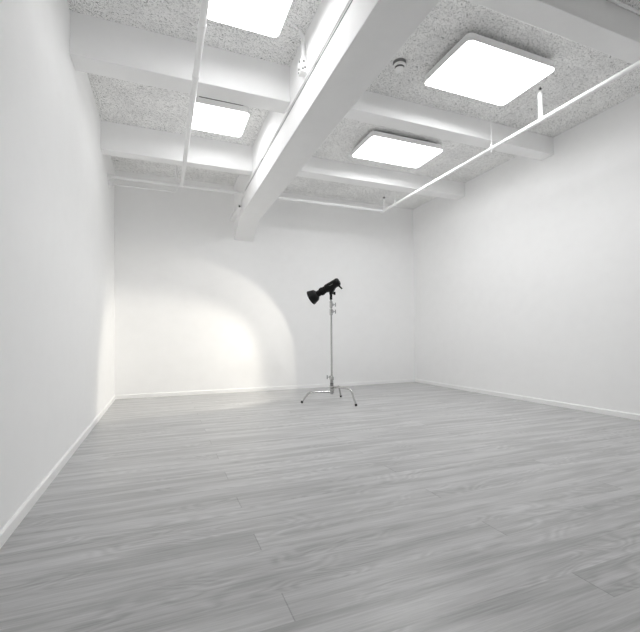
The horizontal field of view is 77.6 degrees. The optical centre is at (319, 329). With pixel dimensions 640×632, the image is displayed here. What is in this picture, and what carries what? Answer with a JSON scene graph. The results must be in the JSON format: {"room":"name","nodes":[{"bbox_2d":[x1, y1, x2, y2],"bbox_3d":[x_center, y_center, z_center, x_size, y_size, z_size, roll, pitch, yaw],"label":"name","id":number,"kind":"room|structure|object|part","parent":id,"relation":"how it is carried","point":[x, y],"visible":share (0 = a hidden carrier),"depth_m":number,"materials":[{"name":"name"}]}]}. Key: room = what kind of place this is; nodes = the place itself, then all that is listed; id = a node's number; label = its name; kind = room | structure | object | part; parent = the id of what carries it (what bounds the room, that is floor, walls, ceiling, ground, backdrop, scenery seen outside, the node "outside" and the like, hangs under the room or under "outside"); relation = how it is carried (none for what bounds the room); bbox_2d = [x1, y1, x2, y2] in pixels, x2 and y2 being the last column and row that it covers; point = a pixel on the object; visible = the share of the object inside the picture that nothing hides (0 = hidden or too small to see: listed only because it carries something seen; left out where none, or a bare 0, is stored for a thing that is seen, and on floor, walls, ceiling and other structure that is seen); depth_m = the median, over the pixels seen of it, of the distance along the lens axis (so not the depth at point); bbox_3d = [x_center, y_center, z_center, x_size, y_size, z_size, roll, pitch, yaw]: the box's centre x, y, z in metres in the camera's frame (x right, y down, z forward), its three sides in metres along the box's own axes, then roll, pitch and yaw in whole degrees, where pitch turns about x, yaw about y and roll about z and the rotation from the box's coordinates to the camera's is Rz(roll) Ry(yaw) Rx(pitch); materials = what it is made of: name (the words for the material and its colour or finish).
{"room":"studio","nodes":[
{"label":"studio","id":0,"kind":"room"},
{"bbox_2d":[0,0,114,529],"bbox_3d":[-1.683,-0.862,2.041,0.150,3.825,9.800,0,-1,-22],"label":"wall","id":1,"kind":"structure","parent":0,"point":[57,203],"depth_m":2.77,"materials":[{"name":"white paint"}]},
{"bbox_2d":[0,395,114,548],"bbox_3d":[-1.591,1.016,2.037,0.016,0.068,9.800,0,-1,-22],"label":"baseboard","id":2,"kind":"structure","parent":1,"relation":"attached to","point":[15,520],"depth_m":2.59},
{"bbox_2d":[108,165,177,192],"bbox_3d":[-2.676,-2.406,6.048,0.964,0.576,0.070,0,-1,-22],"label":"conduit","id":3,"kind":"object","parent":1,"relation":"attached to","point":[110,183],"visible":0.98,"depth_m":6.06,"materials":[{"name":"white metal"}]},
{"bbox_2d":[107,173,242,194],"bbox_3d":[-2.183,-2.250,6.177,1.975,0.100,0.100,0,-1,-22],"label":"pipe","id":4,"kind":"object","parent":1,"relation":"attached to","point":[110,176],"visible":0.98,"depth_m":6.11,"materials":[{"name":"white metal"}]},
{"bbox_2d":[114,170,414,394],"bbox_3d":[-0.695,-0.764,7.785,6.225,3.825,0.150,0,-1,-22],"label":"wall","id":5,"kind":"structure","parent":0,"point":[197,307],"depth_m":7.48,"materials":[{"name":"white paint"}]},
{"bbox_2d":[115,379,414,398],"bbox_3d":[-0.650,1.113,7.673,5.925,0.068,0.016,0,-1,-22],"label":"baseboard","id":6,"kind":"structure","parent":5,"relation":"attached to","point":[128,396],"depth_m":7.41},
{"bbox_2d":[0,382,639,631],"bbox_3d":[1.156,1.109,3.126,6.225,0.120,10.100,0,-1,-22],"label":"floor","id":7,"kind":"structure","parent":0,"point":[412,506],"depth_m":2.17,"materials":[{"name":"grey wood"}]},
{"bbox_2d":[301,300,356,405],"bbox_3d":[0.135,0.321,6.080,0.834,1.580,0.934,0,-1,-22],"label":"stand","id":8,"kind":"object","parent":7,"relation":"on","point":[332,387],"visible":1,"depth_m":6.12,"materials":[{"name":"metal"}]},
{"bbox_3d":[-0.060,1.018,6.084,0.458,0.162,0.028,0,-1,-11],"label":"leg","id":9,"kind":"part","parent":8,"relation":"part of","materials":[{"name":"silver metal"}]},
{"bbox_2d":[307,278,342,303],"bbox_3d":[0.084,-0.600,6.225,0.576,0.390,0.235,-1,-1,16],"label":"studio light","id":10,"kind":"object","parent":8,"relation":"on","point":[330,287],"visible":1,"depth_m":6.15,"materials":[{"name":"black metal"}]},
{"bbox_3d":[0.187,-0.691,6.155,0.261,0.212,0.132,-1,-1,22],"label":"casing","id":11,"kind":"part","parent":10,"relation":"part of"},
{"bbox_3d":[0.360,0.971,5.924,0.028,0.239,0.511,0,-1,-41],"label":"leg","id":12,"kind":"part","parent":8,"relation":"part of","materials":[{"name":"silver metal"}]},
{"bbox_2d":[67,0,639,208],"bbox_3d":[1.125,-2.851,3.199,6.225,0.150,10.100,0,-1,-22],"label":"ceiling","id":13,"kind":"structure","parent":0,"point":[578,68],"depth_m":4.57,"materials":[{"name":"grey"}]},
{"bbox_2d":[101,121,251,175],"bbox_3d":[-1.943,-2.519,5.572,1.975,0.378,0.161,0,-1,-22],"label":"cross beam","id":14,"kind":"structure","parent":13,"relation":"attached to","point":[119,140],"depth_m":5.46,"materials":[{"name":"white paint"}]},
{"bbox_2d":[70,11,289,113],"bbox_3d":[-1.272,-2.555,3.884,1.975,0.378,0.229,0,-1,-22],"label":"cross beam","id":15,"kind":"structure","parent":13,"relation":"attached to","point":[98,46],"depth_m":3.74,"materials":[{"name":"white paint"}]},
{"bbox_2d":[180,0,209,186],"bbox_3d":[-0.504,-2.358,2.041,0.064,0.102,8.871,0,-1,-22],"label":"pipe","id":16,"kind":"object","parent":15,"relation":"attached to","point":[202,25],"visible":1,"depth_m":3.58,"materials":[{"name":"white metal"}]},
{"bbox_2d":[192,96,248,136],"bbox_3d":[-1.258,-2.662,4.958,0.655,0.125,0.615,0,-1,-22],"label":"ceiling light","id":17,"kind":"object","parent":13,"relation":"attached to","point":[210,115],"visible":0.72,"depth_m":4.85,"materials":[{"name":"grey plastic"}]},
{"bbox_3d":[-1.258,-2.698,4.958,0.515,0.052,0.475,0,-1,-22],"label":"mounting plate","id":18,"kind":"part","parent":17,"relation":"part of","materials":[{"name":"grey"}]},
{"bbox_2d":[207,0,292,36],"bbox_3d":[-0.557,-2.700,3.173,0.640,0.125,0.660,0,-1,-22],"label":"ceiling light","id":19,"kind":"object","parent":13,"relation":"attached to","point":[266,17],"visible":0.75,"depth_m":3.32,"materials":[{"name":"grey plastic"}]},
{"bbox_2d":[234,0,439,240],"bbox_3d":[0.378,-2.270,2.889,0.357,1.011,9.800,0,-1,-22],"label":"beam","id":20,"kind":"structure","parent":13,"relation":"attached to","point":[370,33],"depth_m":3.46,"materials":[{"name":"white paint"}]},
{"bbox_2d":[230,204,241,221],"bbox_3d":[-1.484,-2.048,6.986,0.080,0.076,0.804,0,-1,-22],"label":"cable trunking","id":21,"kind":"object","parent":20,"relation":"attached to","point":[238,207],"visible":1,"depth_m":6.85,"materials":[{"name":"white paint"}]},
{"bbox_2d":[241,0,352,203],"bbox_3d":[0.342,-2.260,2.462,0.023,0.159,9.032,0,-1,-22],"label":"conduit","id":22,"kind":"object","parent":20,"relation":"attached to","point":[315,62],"visible":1,"depth_m":3.65,"materials":[{"name":"grey plastic"}]},
{"bbox_2d":[286,18,310,77],"bbox_3d":[-0.239,-2.562,3.591,0.272,0.400,0.203,0,-1,-22],"label":"box","id":23,"kind":"object","parent":20,"relation":"attached to","point":[302,65],"visible":0.96,"depth_m":3.65,"materials":[{"name":"white plastic"}]},
{"bbox_2d":[277,196,382,211],"bbox_3d":[0.123,-2.251,7.093,2.272,0.051,0.052,0,-1,-22],"label":"pipe","id":24,"kind":"object","parent":20,"relation":"attached to","point":[279,197],"visible":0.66,"depth_m":7.09,"materials":[{"name":"white metal"}]},
{"bbox_2d":[296,157,464,199],"bbox_3d":[0.962,-2.584,6.769,3.593,0.250,0.217,0,-1,-22],"label":"cross beam","id":25,"kind":"structure","parent":13,"relation":"attached to","point":[315,168],"depth_m":6.68,"materials":[{"name":"white paint"}]},
{"bbox_2d":[352,130,441,167],"bbox_3d":[1.132,-2.664,5.865,1.177,0.125,0.662,0,-1,-22],"label":"ceiling light","id":26,"kind":"object","parent":13,"relation":"attached to","point":[380,146],"visible":1,"depth_m":5.75,"materials":[{"name":"grey plastic"}]},
{"bbox_3d":[1.132,-2.641,5.865,1.177,0.070,0.662,0,-1,-22],"label":"frame","id":27,"kind":"part","parent":26,"relation":"part of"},
{"bbox_3d":[1.132,-2.701,5.866,1.037,0.052,0.522,0,-1,-22],"label":"mounting plate","id":28,"kind":"part","parent":26,"relation":"part of","materials":[{"name":"grey"}]},
{"bbox_2d":[393,58,405,72],"bbox_3d":[0.820,-2.712,4.099,0.136,0.090,0.136,0,-1,-22],"label":"smoke detector","id":29,"kind":"object","parent":13,"relation":"attached to","point":[399,64],"visible":1,"depth_m":4.06,"materials":[{"name":"grey plastic"}]},
{"bbox_2d":[344,91,553,159],"bbox_3d":[1.624,-2.619,5.102,3.593,0.250,0.202,0,-1,-22],"label":"cross beam","id":30,"kind":"structure","parent":13,"relation":"attached to","point":[373,108],"depth_m":5.00,"materials":[{"name":"white paint"}]},
{"bbox_2d":[425,33,553,104],"bbox_3d":[1.752,-2.700,4.151,1.124,0.125,0.697,0,-1,-22],"label":"ceiling light","id":31,"kind":"object","parent":13,"relation":"attached to","point":[479,67],"visible":1,"depth_m":4.06,"materials":[{"name":"grey plastic"}]},
{"bbox_2d":[380,60,639,212],"bbox_3d":[2.827,-2.540,3.425,0.058,0.490,8.976,0,-1,-22],"label":"pipe","id":32,"kind":"object","parent":13,"relation":"hanging from","point":[541,118],"visible":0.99,"depth_m":4.40,"materials":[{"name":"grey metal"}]},
{"bbox_2d":[467,0,639,66],"bbox_3d":[2.295,-2.656,3.412,3.593,0.250,0.202,0,-1,-22],"label":"cross beam","id":33,"kind":"structure","parent":13,"relation":"attached to","point":[604,26],"depth_m":3.33,"materials":[{"name":"white paint"}]},
{"bbox_2d":[608,0,639,14],"bbox_3d":[2.344,-2.760,3.288,3.593,0.023,0.024,0,-1,-22],"label":"conduit","id":34,"kind":"object","parent":13,"relation":"attached to","point":[617,2],"visible":1,"depth_m":3.38,"materials":[{"name":"white metal"}]},
{"bbox_2d":[413,93,639,413],"bbox_3d":[3.963,-0.865,4.283,0.150,3.825,9.800,0,-1,-22],"label":"wall","id":35,"kind":"structure","parent":0,"point":[527,282],"depth_m":5.79,"materials":[{"name":"white paint"}]},
{"bbox_2d":[415,379,639,420],"bbox_3d":[3.901,1.013,4.218,0.016,0.068,9.800,0,-1,-22],"label":"baseboard","id":36,"kind":"structure","parent":35,"relation":"attached to","point":[506,395],"depth_m":5.79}
]}

